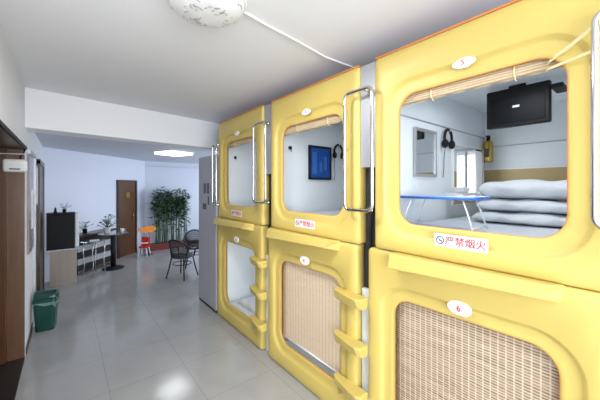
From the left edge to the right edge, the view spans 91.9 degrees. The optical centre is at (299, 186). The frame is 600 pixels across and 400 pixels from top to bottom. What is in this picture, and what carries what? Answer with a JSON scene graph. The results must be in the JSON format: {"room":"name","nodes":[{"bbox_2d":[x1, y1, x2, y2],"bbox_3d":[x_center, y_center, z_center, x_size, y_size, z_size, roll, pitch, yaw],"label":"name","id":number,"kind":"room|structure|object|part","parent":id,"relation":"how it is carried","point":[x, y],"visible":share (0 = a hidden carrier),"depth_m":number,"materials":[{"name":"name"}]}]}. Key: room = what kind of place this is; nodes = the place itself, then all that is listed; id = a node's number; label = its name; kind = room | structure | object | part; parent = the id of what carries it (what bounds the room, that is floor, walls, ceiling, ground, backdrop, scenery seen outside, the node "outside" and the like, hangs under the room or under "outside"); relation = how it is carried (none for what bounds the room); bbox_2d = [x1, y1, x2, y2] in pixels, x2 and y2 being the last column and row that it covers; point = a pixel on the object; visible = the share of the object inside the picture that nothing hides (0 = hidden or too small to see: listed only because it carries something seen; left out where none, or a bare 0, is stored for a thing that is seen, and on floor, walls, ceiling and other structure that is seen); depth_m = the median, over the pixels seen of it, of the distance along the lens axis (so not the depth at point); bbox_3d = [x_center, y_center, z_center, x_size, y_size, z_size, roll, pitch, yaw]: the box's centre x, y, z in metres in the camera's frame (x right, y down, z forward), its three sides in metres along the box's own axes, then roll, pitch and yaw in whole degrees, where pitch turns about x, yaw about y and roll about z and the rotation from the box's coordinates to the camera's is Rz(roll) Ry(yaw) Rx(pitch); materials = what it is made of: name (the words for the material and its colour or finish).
{"room":"dormitory","nodes":[
{"label":"dormitory","id":0,"kind":"room"},
{"bbox_2d":[0,127,23,148],"bbox_3d":[-2.553,-0.382,1.770,1.110,0.015,2.002,0,0,-39],"label":"ceiling","id":1,"kind":"structure","parent":0,"point":[6,141],"depth_m":2.44,"materials":[{"name":"brown wood"}]},
{"bbox_2d":[0,28,42,354],"bbox_3d":[-2.562,0.352,2.562,0.132,2.695,6.765,0,0,-39],"label":"wall","id":2,"kind":"structure","parent":0,"point":[12,88],"depth_m":2.50,"materials":[{"name":"paint"}]},
{"bbox_2d":[0,120,26,149],"bbox_3d":[-2.112,-0.391,2.119,0.013,0.033,2.101,0,0,-39],"label":"trim","id":3,"kind":"structure","parent":2,"relation":"attached to","point":[3,126],"depth_m":2.13,"materials":[{"name":"grey metal"}]},
{"bbox_2d":[26,322,32,353],"bbox_3d":[-3.208,1.667,3.475,0.009,0.066,1.364,0,0,-39],"label":"baseboard","id":4,"kind":"structure","parent":2,"relation":"attached to","point":[31,328],"depth_m":3.17,"materials":[{"name":"brown wood"}]},
{"bbox_2d":[26,149,35,327],"bbox_3d":[-3.047,0.654,3.294,0.033,2.090,0.726,0,0,-39],"label":"door","id":5,"kind":"structure","parent":2,"relation":"in","point":[31,157],"depth_m":3.33,"materials":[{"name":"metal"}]},
{"bbox_2d":[31,189,33,228],"bbox_3d":[-3.048,0.247,3.308,0.009,0.440,0.198,0,0,-39],"label":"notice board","id":6,"kind":"object","parent":5,"relation":"attached to","point":[32,190],"visible":1,"depth_m":3.23,"materials":[{"name":"paper"}]},
{"bbox_2d":[36,165,37,205],"bbox_3d":[-3.457,-0.017,3.797,0.026,0.528,0.264,0,0,-39],"label":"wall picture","id":7,"kind":"object","parent":2,"relation":"attached to","point":[36,165],"visible":0.43,"depth_m":3.76,"materials":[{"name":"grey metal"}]},
{"bbox_2d":[36,159,44,290],"bbox_3d":[-3.970,0.654,4.443,0.038,2.090,1.078,0,0,-39],"label":"door","id":8,"kind":"structure","parent":2,"relation":"in","point":[40,208],"depth_m":4.10,"materials":[{"name":"brown wood"}]},
{"bbox_2d":[25,87,218,150],"bbox_3d":[-2.076,-0.795,3.871,0.325,0.402,2.396,0,0,42],"label":"beam","id":9,"kind":"structure","parent":2,"relation":"attached to","point":[46,112],"depth_m":3.45,"materials":[{"name":"paint"}]},
{"bbox_2d":[43,147,144,282],"bbox_3d":[-4.447,0.495,6.518,0.110,2.409,2.886,0,0,6],"label":"wall","id":10,"kind":"structure","parent":0,"point":[85,182],"depth_m":6.06,"materials":[{"name":"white paint"}]},
{"bbox_2d":[116,180,136,258],"bbox_3d":[-4.293,0.764,7.224,0.059,1.870,0.698,0,0,6],"label":"door","id":11,"kind":"structure","parent":10,"relation":"in","point":[126,190],"depth_m":7.19,"materials":[{"name":"brown wood"}]},
{"bbox_2d":[35,133,218,163],"bbox_3d":[-2.903,-0.764,6.138,6.490,0.110,4.950,0,0,-39],"label":"ceiling","id":12,"kind":"structure","parent":0,"point":[128,150],"depth_m":5.34,"materials":[{"name":"white paint"}]},
{"bbox_2d":[153,149,194,156],"bbox_3d":[-2.524,-0.676,5.808,0.550,0.066,0.550,0,0,31],"label":"ceiling lamp","id":13,"kind":"object","parent":12,"relation":"attached to","point":[169,152],"visible":0.99,"depth_m":5.66,"materials":[{"name":"white plastic"}]},
{"bbox_2d":[154,151,192,156],"bbox_3d":[-2.524,-0.665,5.808,0.528,0.044,0.528,0,0,31],"label":"diffuser","id":14,"kind":"object","parent":13,"relation":"attached to","point":[168,153],"depth_m":5.70,"materials":[{"name":"white plastic"}]},
{"bbox_2d":[0,244,320,399],"bbox_3d":[-1.308,1.751,2.584,8.470,0.117,12.485,0,0,-39],"label":"floor","id":15,"kind":"structure","parent":0,"point":[131,332],"depth_m":3.03,"materials":[{"name":"tile"}]},
{"bbox_2d":[32,289,59,331],"bbox_3d":[-3.046,1.470,3.481,0.234,0.459,0.193,0,0,-30],"label":"trash bin","id":16,"kind":"object","parent":15,"relation":"on","point":[45,303],"visible":1,"depth_m":3.42,"materials":[{"name":"green plastic"}]},
{"bbox_3d":[-3.045,1.281,3.479,0.205,0.080,0.171,0,0,-30],"label":"lid","id":17,"kind":"part","parent":16,"relation":"part of","materials":[{"name":"green plastic"}]},
{"bbox_2d":[48,246,77,286],"bbox_3d":[-4.191,1.390,5.141,0.407,0.618,0.308,0,0,-39],"label":"base cabinet","id":18,"kind":"object","parent":15,"relation":"on","point":[63,262],"visible":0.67,"depth_m":5.03,"materials":[{"name":"beige wood"}]},
{"bbox_2d":[46,212,78,250],"bbox_3d":[-4.185,0.766,5.121,0.446,0.629,0.258,0,0,-39],"label":"tank","id":19,"kind":"object","parent":18,"relation":"on","point":[62,229],"visible":1,"depth_m":5.02,"materials":[{"name":"black plastic"},{"name":"glass"}]},
{"bbox_3d":[-4.207,0.460,5.104,0.390,0.018,0.258,0,0,-39],"label":"lid","id":20,"kind":"part","parent":19,"relation":"part of","materials":[{"name":"black plastic"}]},
{"bbox_2d":[60,204,70,212],"bbox_3d":[-4.117,0.367,5.105,0.181,0.166,0.191,0,0,-39],"label":"potted plant","id":21,"kind":"object","parent":19,"relation":"on","point":[63,207],"visible":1,"depth_m":5.08,"materials":[{"name":"green plant"}]},
{"bbox_2d":[80,239,107,276],"bbox_3d":[-4.004,1.372,5.646,0.264,0.658,0.352,0,0,8],"label":"glass table","id":22,"kind":"object","parent":15,"relation":"on","point":[88,241],"visible":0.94,"depth_m":5.55,"materials":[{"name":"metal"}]},
{"bbox_3d":[-4.122,1.378,5.522,0.022,0.645,0.052,0,0,35],"label":"leg","id":23,"kind":"part","parent":22,"relation":"part of","materials":[{"name":"silver metal"}]},
{"bbox_3d":[-3.925,1.378,5.494,0.022,0.645,0.052,0,0,-18],"label":"leg","id":24,"kind":"part","parent":22,"relation":"part of","materials":[{"name":"silver metal"}]},
{"bbox_3d":[-4.083,1.378,5.797,0.022,0.645,0.052,0,0,-18],"label":"leg","id":25,"kind":"part","parent":22,"relation":"part of","materials":[{"name":"silver metal"}]},
{"bbox_3d":[-3.886,1.378,5.769,0.022,0.645,0.052,0,0,35],"label":"leg","id":26,"kind":"part","parent":22,"relation":"part of","materials":[{"name":"silver metal"}]},
{"bbox_2d":[77,228,116,274],"bbox_3d":[-4.315,1.315,6.062,0.242,0.770,1.024,0,0,6],"label":"display shelf","id":27,"kind":"object","parent":15,"relation":"on","point":[90,235],"visible":0.46,"depth_m":5.94,"materials":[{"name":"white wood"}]},
{"bbox_2d":[79,221,92,232],"bbox_3d":[-4.336,0.811,5.836,0.289,0.238,0.247,0,0,24],"label":"potted plant","id":28,"kind":"object","parent":27,"relation":"on","point":[84,226],"visible":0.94,"depth_m":5.82,"materials":[{"name":"green plant"}]},
{"bbox_2d":[97,231,127,270],"bbox_3d":[-3.905,1.328,6.065,0.550,0.744,0.550,0,0,-39],"label":"pedestal table","id":29,"kind":"object","parent":15,"relation":"on","point":[113,266],"visible":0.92,"depth_m":6.03,"materials":[{"name":"black metal"}]},
{"bbox_2d":[98,214,119,233],"bbox_3d":[-3.955,0.761,5.963,0.444,0.387,0.438,0,0,-39],"label":"potted plant","id":30,"kind":"object","parent":29,"relation":"on","point":[107,228],"visible":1,"depth_m":5.93,"materials":[{"name":"green plant"}]},
{"bbox_3d":[-3.956,0.889,5.953,0.148,0.131,0.146,0,0,-39],"label":"pot","id":31,"kind":"part","parent":30,"relation":"part of","materials":[{"name":"white ceramic"}]},
{"bbox_2d":[137,237,150,256],"bbox_3d":[-3.822,1.470,7.109,0.244,0.464,0.242,0,0,-5],"label":"child chair","id":32,"kind":"object","parent":15,"relation":"on","point":[145,242],"visible":1,"depth_m":7.18,"materials":[{"name":"red paint"}]},
{"bbox_3d":[-3.829,1.342,7.200,0.198,0.209,0.028,0,0,-5],"label":"backrest","id":33,"kind":"part","parent":32,"relation":"part of","materials":[{"name":"red paint"}]},
{"bbox_2d":[138,226,155,254],"bbox_3d":[-3.826,1.339,7.273,0.407,0.720,0.176,0,0,-39],"label":"table","id":34,"kind":"object","parent":15,"relation":"on","point":[146,229],"visible":0.88,"depth_m":7.28,"materials":[{"name":"orange plastic"}]},
{"bbox_2d":[147,186,190,250],"bbox_3d":[-3.598,0.839,8.047,1.314,1.721,0.551,0,0,-39],"label":"bamboo plant","id":35,"kind":"object","parent":15,"relation":"on","point":[177,208],"visible":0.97,"depth_m":8.01,"materials":[{"name":"green plant"}]},
{"bbox_3d":[-3.650,1.617,8.080,1.100,0.165,0.220,0,0,-39],"label":"planter","id":36,"kind":"part","parent":35,"relation":"part of","materials":[{"name":"red brick"}]},
{"bbox_2d":[165,239,198,280],"bbox_3d":[-2.236,1.326,5.473,0.500,0.754,0.454,0,0,18],"label":"rattan armchair","id":37,"kind":"object","parent":15,"relation":"on","point":[181,245],"visible":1,"depth_m":5.32,"materials":[{"name":"black wicker"}]},
{"bbox_3d":[-2.279,1.128,5.345,0.434,0.331,0.161,0,0,18],"label":"backrest","id":38,"kind":"part","parent":37,"relation":"part of","materials":[{"name":"black wicker"}]},
{"bbox_3d":[-2.229,1.303,5.495,0.407,0.034,0.407,0,0,18],"label":"seat","id":39,"kind":"part","parent":37,"relation":"part of","materials":[{"name":"black wicker"}]},
{"bbox_3d":[-2.117,1.507,5.290,0.024,0.391,0.116,0,0,-27],"label":"leg","id":40,"kind":"part","parent":37,"relation":"part of","materials":[{"name":"black plastic"}]},
{"bbox_2d":[183,229,198,268],"bbox_3d":[-2.286,1.326,6.311,0.500,0.754,0.454,0,0,-25],"label":"rattan armchair","id":41,"kind":"object","parent":15,"relation":"on","point":[192,230],"visible":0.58,"depth_m":6.41,"materials":[{"name":"black wicker"}]},
{"bbox_3d":[-2.344,1.128,6.434,0.434,0.331,0.161,0,0,-25],"label":"backrest","id":42,"kind":"part","parent":41,"relation":"part of","materials":[{"name":"black wicker"}]},
{"bbox_3d":[-2.277,1.303,6.290,0.407,0.034,0.407,0,0,-25],"label":"seat","id":43,"kind":"part","parent":41,"relation":"part of","materials":[{"name":"black wicker"}]},
{"bbox_2d":[199,154,218,312],"bbox_3d":[-1.152,0.630,4.296,0.468,2.140,0.644,0,0,-39],"label":"tall cabinet","id":44,"kind":"object","parent":15,"relation":"on","point":[207,229],"visible":0.4,"depth_m":4.10,"materials":[{"name":"metal"}]},
{"bbox_2d":[203,183,205,193],"bbox_3d":[-1.380,0.019,4.204,0.003,0.160,0.104,0,0,-39],"label":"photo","id":45,"kind":"object","parent":44,"relation":"attached to","point":[204,184],"visible":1,"depth_m":4.21,"materials":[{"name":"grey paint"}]},
{"bbox_2d":[207,183,209,193],"bbox_3d":[-1.301,0.019,4.106,0.003,0.160,0.104,0,0,-39],"label":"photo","id":46,"kind":"object","parent":44,"relation":"attached to","point":[208,184],"visible":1,"depth_m":4.09,"materials":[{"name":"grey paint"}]},
{"bbox_2d":[213,217,267,349],"bbox_3d":[0.016,1.042,4.001,2.101,1.306,1.235,0,0,-39],"label":"capsule","id":47,"kind":"object","parent":15,"relation":"on","point":[242,247],"visible":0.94,"depth_m":3.51,"materials":[{"name":"yellow plastic"}]},
{"bbox_2d":[212,105,270,225],"bbox_3d":[0.055,-0.221,3.965,2.085,1.245,1.334,0,0,-39],"label":"capsule","id":48,"kind":"object","parent":47,"relation":"on","point":[243,180],"visible":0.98,"depth_m":3.60,"materials":[{"name":"yellow plastic"}]},
{"bbox_3d":[-1.059,-0.160,3.817,0.166,0.825,0.143,0,0,-39],"label":"grab handle","id":49,"kind":"part","parent":48,"relation":"part of","materials":[{"name":"silver metal"}]},
{"bbox_2d":[228,137,255,147],"bbox_3d":[-0.674,-0.554,3.463,0.056,0.113,0.880,0,0,-39],"label":"bamboo blind","id":50,"kind":"object","parent":48,"relation":"attached to","point":[247,140],"visible":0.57,"depth_m":3.48,"materials":[{"name":"beige wood"}]},
{"bbox_3d":[-0.352,-0.242,2.941,0.166,0.836,0.253,0,0,-39],"label":"grab handle","id":51,"kind":"part","parent":48,"relation":"part of","materials":[{"name":"silver metal"}]},
{"bbox_2d":[264,103,271,173],"bbox_3d":[-0.287,-0.482,2.962,0.094,0.696,0.142,0,0,-39],"label":"trim","id":52,"kind":"structure","parent":48,"relation":"attached to","point":[267,109],"depth_m":2.92,"materials":[{"name":"grey metal"}]},
{"bbox_2d":[268,174,271,227],"bbox_3d":[-0.270,0.289,2.989,0.033,0.842,0.162,0,0,-39],"label":"trim","id":53,"kind":"structure","parent":48,"relation":"attached to","point":[269,225],"depth_m":3.02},
{"bbox_2d":[230,300,253,316],"bbox_3d":[0.075,1.602,4.067,1.815,0.082,1.078,0,0,-39],"label":"mattress","id":54,"kind":"object","parent":47,"relation":"in","point":[235,304],"visible":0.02,"depth_m":3.73,"materials":[{"name":"white fabric"}]},
{"bbox_2d":[237,296,254,314],"bbox_3d":[-0.221,1.508,3.829,0.880,0.125,0.924,0,0,-39],"label":"quilt","id":55,"kind":"object","parent":54,"relation":"on","point":[248,303],"visible":0.11,"depth_m":3.76,"materials":[{"name":"white fabric"}]},
{"bbox_2d":[266,255,267,350],"bbox_3d":[-0.295,1.206,3.002,0.055,0.988,0.109,0,0,-39],"label":"trim","id":56,"kind":"structure","parent":15,"relation":"on","point":[266,255],"depth_m":3.01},
{"bbox_2d":[266,227,367,399],"bbox_3d":[0.805,1.042,3.022,2.101,1.306,1.235,0,0,-39],"label":"capsule","id":57,"kind":"object","parent":15,"relation":"on","point":[343,261],"visible":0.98,"depth_m":2.24,"materials":[{"name":"yellow plastic"}]},
{"bbox_3d":[0.039,0.622,2.448,0.011,0.073,0.120,0,0,-39],"label":"number plate","id":58,"kind":"part","parent":57,"relation":"part of","materials":[{"name":"white plastic"}]},
{"bbox_2d":[285,340,334,376],"bbox_3d":[0.864,1.602,3.089,1.815,0.082,1.078,0,0,-39],"label":"mattress","id":59,"kind":"object","parent":57,"relation":"in","point":[311,358],"visible":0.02,"depth_m":2.64,"materials":[{"name":"white fabric"}]},
{"bbox_2d":[282,261,340,372],"bbox_3d":[0.092,1.011,2.503,0.022,0.868,0.880,0,0,-39],"label":"bamboo blind","id":60,"kind":"object","parent":57,"relation":"attached to","point":[311,312],"visible":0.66,"depth_m":2.48,"materials":[{"name":"white wood"}]},
{"bbox_3d":[0.092,1.437,2.503,0.018,0.018,0.880,0,0,-39],"label":"rail","id":61,"kind":"part","parent":60,"relation":"part of","materials":[{"name":"white plastic"}]},
{"bbox_2d":[271,65,374,243],"bbox_3d":[0.845,-0.221,2.986,2.085,1.245,1.334,0,0,-39],"label":"capsule","id":62,"kind":"object","parent":57,"relation":"on","point":[293,195],"visible":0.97,"depth_m":2.48,"materials":[{"name":"yellow plastic"}]},
{"bbox_3d":[0.051,-0.629,2.433,0.011,0.053,0.114,0,0,-39],"label":"number plate","id":63,"kind":"part","parent":62,"relation":"part of","materials":[{"name":"white plastic"}]},
{"bbox_2d":[284,115,341,135],"bbox_3d":[0.116,-0.547,2.485,0.056,0.126,0.880,0,0,-39],"label":"bamboo blind","id":64,"kind":"object","parent":62,"relation":"attached to","point":[333,119],"visible":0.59,"depth_m":2.45,"materials":[{"name":"beige wood"}]},
{"bbox_2d":[308,145,331,179],"bbox_3d":[0.230,-0.272,3.289,0.341,0.380,0.024,0,0,-39],"label":"television","id":65,"kind":"object","parent":62,"relation":"attached to","point":[319,157],"visible":1,"depth_m":3.28,"materials":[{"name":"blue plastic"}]},
{"bbox_2d":[307,210,340,215],"bbox_3d":[0.864,0.315,3.089,1.815,0.082,1.078,0,0,-39],"label":"mattress","id":66,"kind":"object","parent":62,"relation":"in","point":[335,212],"visible":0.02,"depth_m":3.12,"materials":[{"name":"white fabric"}]},
{"bbox_2d":[333,144,342,178],"bbox_3d":[0.456,-0.297,3.446,0.176,0.431,0.064,0,0,-39],"label":"headphones","id":67,"kind":"object","parent":62,"relation":"hanging from","point":[336,145],"visible":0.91,"depth_m":3.42,"materials":[{"name":"black plastic"}]},
{"bbox_3d":[0.437,-0.242,1.963,0.166,0.836,0.253,0,0,-39],"label":"grab handle","id":68,"kind":"part","parent":62,"relation":"part of","materials":[{"name":"silver metal"}]},
{"bbox_2d":[361,61,375,167],"bbox_3d":[0.496,-0.482,1.991,0.094,0.696,0.122,0,0,-39],"label":"trim","id":69,"kind":"structure","parent":62,"relation":"attached to","point":[367,71],"depth_m":1.97,"materials":[{"name":"grey metal"}]},
{"bbox_2d":[364,168,375,287],"bbox_3d":[0.513,0.289,2.018,0.033,0.842,0.142,0,0,-39],"label":"trim","id":70,"kind":"structure","parent":62,"relation":"attached to","point":[366,245],"depth_m":2.03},
{"bbox_2d":[369,213,371,248],"bbox_3d":[0.490,0.270,1.995,0.021,0.661,0.032,0,0,-9],"label":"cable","id":71,"kind":"object","parent":70,"relation":"attached to","point":[370,232],"visible":0.27,"depth_m":1.99,"materials":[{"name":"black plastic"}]},
{"bbox_2d":[362,287,368,399],"bbox_3d":[0.488,1.206,2.031,0.055,0.988,0.089,0,0,-39],"label":"trim","id":72,"kind":"structure","parent":15,"relation":"on","point":[365,291],"depth_m":2.02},
{"bbox_2d":[369,247,599,399],"bbox_3d":[1.572,1.042,2.072,2.101,1.306,1.202,0,0,-39],"label":"capsule","id":73,"kind":"object","parent":15,"relation":"on","point":[563,321],"visible":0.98,"depth_m":1.36,"materials":[{"name":"yellow plastic"}]},
{"bbox_3d":[0.816,0.622,1.485,0.011,0.073,0.120,0,0,-39],"label":"number plate","id":74,"kind":"part","parent":73,"relation":"part of","materials":[{"name":"white plastic"}]},
{"bbox_2d":[395,302,558,399],"bbox_3d":[0.869,1.047,1.540,0.022,0.939,0.880,0,0,-39],"label":"bamboo blind","id":75,"kind":"object","parent":73,"relation":"attached to","point":[439,356],"visible":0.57,"depth_m":1.55,"materials":[{"name":"beige wood"}]},
{"bbox_2d":[375,0,599,291],"bbox_3d":[1.617,-0.221,2.030,2.085,1.245,1.318,0,0,-39],"label":"capsule","id":76,"kind":"object","parent":73,"relation":"on","point":[515,32],"visible":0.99,"depth_m":1.51,"materials":[{"name":"yellow plastic"}]},
{"bbox_2d":[413,126,436,176],"bbox_3d":[1.007,-0.272,2.326,0.341,0.380,0.024,0,0,-39],"label":"wall mirror","id":77,"kind":"object","parent":76,"relation":"attached to","point":[424,140],"visible":1,"depth_m":2.31,"materials":[{"name":"grey metal"}]},
{"bbox_3d":[1.004,-0.272,2.330,0.297,0.336,0.012,0,0,-39],"label":"pane","id":78,"kind":"part","parent":77,"relation":"part of","materials":[{"name":"white mirror"}]},
{"bbox_3d":[1.288,-0.527,2.564,1.837,0.009,0.007,0,0,-39],"label":"rail","id":79,"kind":"part","parent":76,"relation":"part of","materials":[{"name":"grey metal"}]},
{"bbox_2d":[442,128,454,175],"bbox_3d":[1.293,-0.297,2.532,0.176,0.431,0.064,0,0,-39],"label":"headphones","id":80,"kind":"object","parent":76,"relation":"hanging from","point":[445,143],"visible":1,"depth_m":2.51,"materials":[{"name":"black plastic"}]},
{"bbox_2d":[442,139,448,147],"bbox_3d":[1.245,-0.374,2.489,0.048,0.079,0.057,0,0,-39],"label":"ear cup","id":81,"kind":"object","parent":80,"relation":"on","point":[445,143],"depth_m":2.47,"materials":[{"name":"black plastic"}]},
{"bbox_2d":[448,140,454,148],"bbox_3d":[1.345,-0.374,2.569,0.048,0.079,0.057,0,0,-39],"label":"ear cup","id":82,"kind":"object","parent":80,"relation":"on","point":[451,145],"depth_m":2.55,"materials":[{"name":"black plastic"}]},
{"bbox_2d":[445,192,480,195],"bbox_3d":[1.480,0.063,2.624,0.407,0.028,0.153,0,0,-39],"label":"wall shelf","id":83,"kind":"object","parent":76,"relation":"attached to","point":[450,193],"visible":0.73,"depth_m":2.54,"materials":[{"name":"white plastic"}]},
{"bbox_2d":[454,187,469,192],"bbox_3d":[1.450,0.024,2.600,0.132,0.048,0.088,0,0,-39],"label":"tissue box","id":84,"kind":"object","parent":83,"relation":"on","point":[456,189],"visible":0.98,"depth_m":2.56,"materials":[{"name":"paper"}]},
{"bbox_3d":[0.828,-0.629,1.470,0.011,0.053,0.114,0,0,-39],"label":"number plate","id":85,"kind":"part","parent":76,"relation":"part of","materials":[{"name":"white plastic"}]},
{"bbox_2d":[451,143,483,205],"bbox_3d":[1.668,-0.116,2.864,0.726,0.572,0.018,0,0,-39],"label":"mirror","id":86,"kind":"object","parent":76,"relation":"attached to","point":[459,153],"visible":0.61,"depth_m":2.73,"materials":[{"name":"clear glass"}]},
{"bbox_2d":[467,151,481,200],"bbox_3d":[1.694,-0.104,2.818,0.160,0.484,0.088,0,0,-39],"label":"reading lamp","id":87,"kind":"object","parent":76,"relation":"attached to","point":[474,158],"visible":0.7,"depth_m":2.77,"materials":[{"name":"white plastic"}]},
{"bbox_2d":[467,155,474,191],"bbox_3d":[1.634,-0.104,2.770,0.004,0.396,0.062,0,0,-39],"label":"diffuser","id":88,"kind":"object","parent":87,"relation":"attached to","point":[470,158],"depth_m":2.76,"materials":[{"name":"white plastic"}]},
{"bbox_2d":[402,59,563,106],"bbox_3d":[0.893,-0.554,1.522,0.056,0.113,0.880,0,0,-39],"label":"bamboo blind","id":89,"kind":"object","parent":76,"relation":"attached to","point":[536,67],"visible":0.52,"depth_m":1.45,"materials":[{"name":"beige wood"}]},
{"bbox_3d":[1.017,-0.543,1.368,0.056,0.091,0.006,0,0,-39],"label":"tie cord","id":90,"kind":"part","parent":89,"relation":"part of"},
{"bbox_2d":[483,135,492,162],"bbox_3d":[1.999,-0.400,3.076,0.111,0.284,0.088,0,0,-39],"label":"canister","id":91,"kind":"object","parent":76,"relation":"attached to","point":[488,144],"visible":0.99,"depth_m":3.04,"materials":[{"name":"yellow plastic"}]},
{"bbox_2d":[416,215,561,237],"bbox_3d":[1.641,0.315,2.126,1.815,0.082,1.078,0,0,-39],"label":"mattress","id":92,"kind":"object","parent":76,"relation":"in","point":[462,223],"visible":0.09,"depth_m":1.96,"materials":[{"name":"white fabric"}]},
{"bbox_2d":[400,195,490,230],"bbox_3d":[0.959,0.164,1.964,0.267,0.210,0.502,0,0,-39],"label":"folding table","id":93,"kind":"object","parent":92,"relation":"on","point":[443,197],"visible":0.84,"depth_m":1.85,"materials":[{"name":"blue plastic"}]},
{"bbox_3d":[0.757,0.170,2.048,0.076,0.197,0.010,0,0,42],"label":"leg","id":94,"kind":"part","parent":93,"relation":"part of","materials":[{"name":"white plastic"}]},
{"bbox_3d":[0.920,0.170,2.180,0.010,0.197,0.076,0,0,-29],"label":"leg","id":95,"kind":"part","parent":93,"relation":"part of","materials":[{"name":"white plastic"}]},
{"bbox_3d":[1.006,0.170,1.740,0.010,0.197,0.076,0,0,-29],"label":"leg","id":96,"kind":"part","parent":93,"relation":"part of","materials":[{"name":"white plastic"}]},
{"bbox_3d":[1.169,0.170,1.871,0.076,0.197,0.010,0,0,42],"label":"leg","id":97,"kind":"part","parent":93,"relation":"part of","materials":[{"name":"white plastic"}]},
{"bbox_2d":[472,210,566,226],"bbox_3d":[1.847,0.224,2.143,0.682,0.097,0.856,0,0,-39],"label":"quilt","id":98,"kind":"object","parent":92,"relation":"on","point":[528,218],"visible":0.59,"depth_m":2.02,"materials":[{"name":"white fabric"}]},
{"bbox_2d":[476,198,566,213],"bbox_3d":[1.864,0.134,2.157,0.642,0.104,0.823,0,0,-38],"label":"quilt","id":99,"kind":"object","parent":98,"relation":"on","point":[500,204],"visible":0.66,"depth_m":2.06,"materials":[{"name":"white fabric"}]},
{"bbox_2d":[479,179,566,199],"bbox_3d":[1.882,0.015,2.171,0.616,0.152,0.823,0,0,-41],"label":"quilt","id":100,"kind":"object","parent":99,"relation":"on","point":[525,188],"visible":0.72,"depth_m":2.06,"materials":[{"name":"white fabric"}]},
{"bbox_3d":[2.354,-0.187,2.701,0.026,0.011,1.131,0,0,-39],"label":"band moulding","id":101,"kind":"part","parent":76,"relation":"part of","materials":[{"name":"white plastic"}]},
{"bbox_2d":[487,80,566,129],"bbox_3d":[1.765,-0.635,2.275,0.204,0.323,0.473,0,0,-39],"label":"television","id":102,"kind":"object","parent":76,"relation":"hanging from","point":[522,104],"visible":0.97,"depth_m":2.21,"materials":[{"name":"black plastic"}]},
{"bbox_2d":[545,46,599,71],"bbox_3d":[1.085,-0.511,1.145,0.039,0.033,0.339,0,0,-1],"label":"ribbon","id":103,"kind":"object","parent":76,"relation":"attached to","point":[589,51],"visible":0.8,"depth_m":1.15,"materials":[{"name":"beige fabric"}]},
{"bbox_2d":[547,19,599,65],"bbox_3d":[1.085,-0.575,1.145,0.039,0.098,0.339,0,0,-1],"label":"ribbon","id":104,"kind":"object","parent":76,"relation":"attached to","point":[588,30],"visible":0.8,"depth_m":1.15,"materials":[{"name":"beige fabric"}]},
{"bbox_3d":[1.204,-0.242,1.012,0.166,0.836,0.253,0,0,-39],"label":"grab handle","id":105,"kind":"part","parent":76,"relation":"part of","materials":[{"name":"silver metal"}]},
{"bbox_2d":[145,161,198,248],"bbox_3d":[-3.091,0.495,8.955,3.245,2.409,0.110,0,0,-39],"label":"wall","id":106,"kind":"structure","parent":0,"point":[187,179],"depth_m":8.40,"materials":[{"name":"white paint"}]},
{"bbox_2d":[145,165,198,168],"bbox_3d":[-3.052,-0.578,8.898,3.036,0.033,0.028,0,0,-39],"label":"trim","id":107,"kind":"structure","parent":106,"relation":"attached to","point":[145,165],"depth_m":8.36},
{"bbox_2d":[0,0,512,122],"bbox_3d":[0.143,-1.050,0.786,8.470,0.110,7.865,0,0,-39],"label":"ceiling","id":108,"kind":"structure","parent":0,"point":[141,54],"depth_m":2.03,"materials":[{"name":"paint"}]},
{"bbox_2d":[167,0,246,27],"bbox_3d":[-0.491,-0.944,1.519,0.418,0.104,0.418,0,0,-39],"label":"ceiling lamp","id":109,"kind":"object","parent":108,"relation":"attached to","point":[204,13],"visible":1,"depth_m":1.50,"materials":[{"name":"white glass"}]},
{"bbox_2d":[244,11,352,67],"bbox_3d":[0.097,-0.989,2.082,1.212,0.013,0.056,0,0,-45],"label":"cable","id":110,"kind":"object","parent":108,"relation":"attached to","point":[245,12],"visible":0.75,"depth_m":1.92,"materials":[{"name":"white plastic"}]},
{"bbox_3d":[-2.654,0.599,1.703,1.089,2.200,2.244,0,0,-39],"label":"wall","id":111,"kind":"structure","parent":0,"visible":0},
{"bbox_2d":[0,149,6,364],"bbox_3d":[-3.180,0.664,2.491,0.930,2.044,0.050,0,0,-39],"label":"door","id":112,"kind":"structure","parent":111,"relation":"in","point":[3,175],"depth_m":2.75,"materials":[{"name":"brown wood"}]},
{"bbox_2d":[2,149,27,171],"bbox_3d":[-2.759,-0.262,2.810,0.172,0.238,0.080,0,0,-39],"label":"router","id":113,"kind":"object","parent":112,"relation":"attached to","point":[8,165],"visible":0.99,"depth_m":2.79,"materials":[{"name":"white plastic"}]},
{"bbox_2d":[0,148,24,361],"bbox_3d":[-3.190,0.663,2.560,1.110,2.072,0.060,0,0,-39],"label":"trim","id":114,"kind":"structure","parent":111,"relation":"attached to","point":[15,180],"depth_m":2.84,"materials":[{"name":"brown wood"}]}
]}

